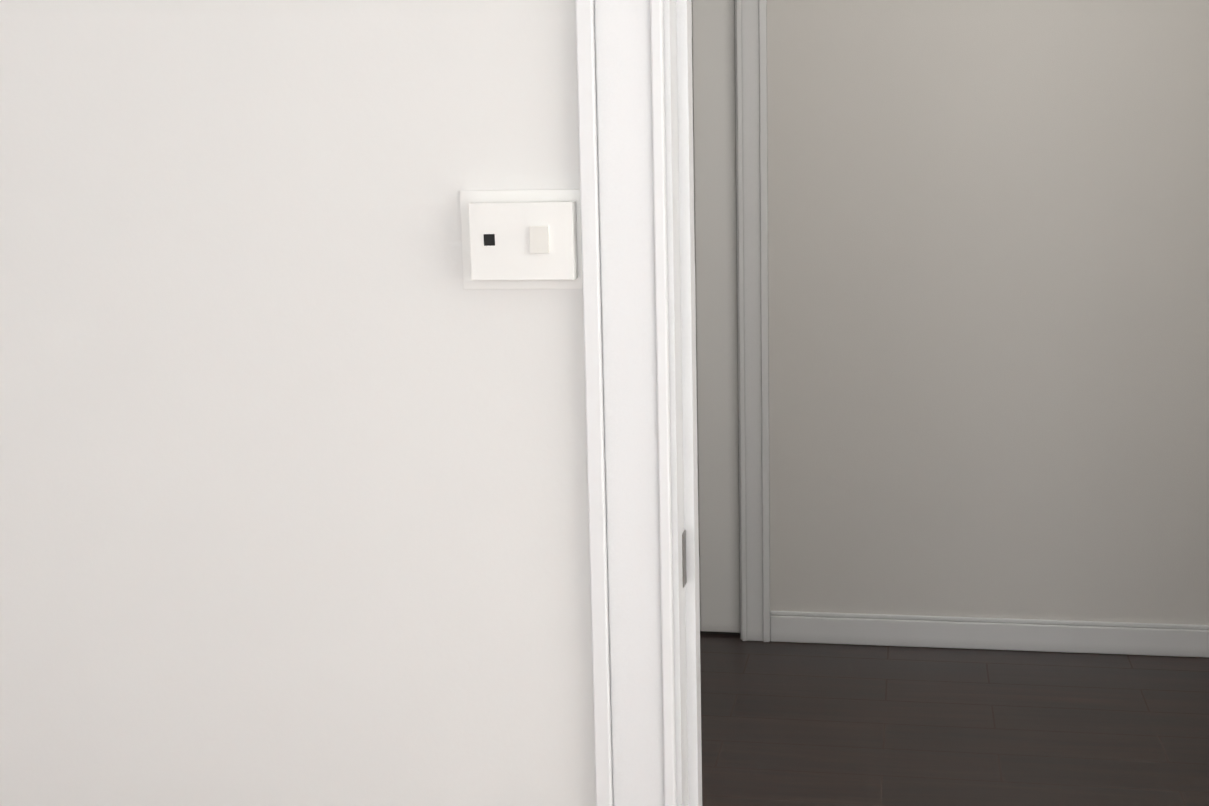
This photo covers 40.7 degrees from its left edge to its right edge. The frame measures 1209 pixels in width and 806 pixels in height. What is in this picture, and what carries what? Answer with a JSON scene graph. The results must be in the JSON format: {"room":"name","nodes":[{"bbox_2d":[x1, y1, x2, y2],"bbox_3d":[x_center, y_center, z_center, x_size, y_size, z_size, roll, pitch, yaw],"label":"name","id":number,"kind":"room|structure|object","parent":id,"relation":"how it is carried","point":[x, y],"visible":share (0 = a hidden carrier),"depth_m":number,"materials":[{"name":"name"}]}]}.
{"room":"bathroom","nodes":[
{"label":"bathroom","id":0,"kind":"room"},
{"bbox_2d":[0,0,595,805],"bbox_3d":[-0.481,-0.123,1.867,4.070,2.440,0.120,1,10,11],"label":"wall","id":1,"kind":"structure","parent":0,"point":[292,468],"depth_m":1.80,"materials":[{"name":"white paint"}]},
{"bbox_2d":[460,189,581,288],"bbox_3d":[-0.085,-0.170,1.706,0.140,0.104,0.030,1,10,11],"label":"light switch","id":2,"kind":"object","parent":1,"relation":"attached to","point":[521,239],"visible":1,"depth_m":1.70,"materials":[{"name":"white plastic"}]},
{"bbox_2d":[575,0,701,805],"bbox_3d":[0.488,0.024,1.700,1.008,2.164,0.139,1,10,11],"label":"door frame","id":3,"kind":"structure","parent":1,"relation":"attached to","point":[621,109],"depth_m":1.73,"materials":[{"name":"white paint"}]},
{"bbox_2d":[682,530,686,587],"bbox_3d":[0.089,0.170,1.797,0.002,0.060,0.030,1,10,11],"label":"strike plate","id":4,"kind":"object","parent":3,"relation":"attached to","point":[684,557],"visible":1,"depth_m":1.79,"materials":[{"name":"silver metal"}]},
{"bbox_2d":[700,631,1208,805],"bbox_3d":[0.580,0.879,3.230,2.470,0.060,2.549,1,10,11],"label":"floor","id":5,"kind":"structure","parent":0,"point":[798,724],"depth_m":3.76,"materials":[{"name":"brown wood"}]},
{"bbox_2d":[767,0,1208,624],"bbox_3d":[0.774,-0.566,4.185,2.470,2.440,0.120,1,10,11],"label":"wall","id":6,"kind":"structure","parent":0,"point":[987,308],"depth_m":4.14,"materials":[{"name":"white paint"}]},
{"bbox_2d":[691,0,740,632],"bbox_3d":[0.053,-0.379,4.343,0.606,2.034,0.181,1,10,11],"label":"door","id":7,"kind":"structure","parent":6,"relation":"in","point":[714,128],"depth_m":4.30,"materials":[{"name":"white paint"}]},
{"bbox_2d":[735,0,769,641],"bbox_3d":[0.054,-0.419,4.339,0.772,2.131,0.139,1,10,11],"label":"door frame","id":8,"kind":"structure","parent":6,"relation":"attached to","point":[753,229],"depth_m":4.24,"materials":[{"name":"white paint"}]},
{"bbox_2d":[770,611,1208,657],"bbox_3d":[1.166,0.608,4.256,1.464,0.085,0.013,1,10,11],"label":"baseboard","id":9,"kind":"structure","parent":6,"relation":"attached to","point":[1148,639],"depth_m":4.28,"materials":[{"name":"white paint"}]}
]}

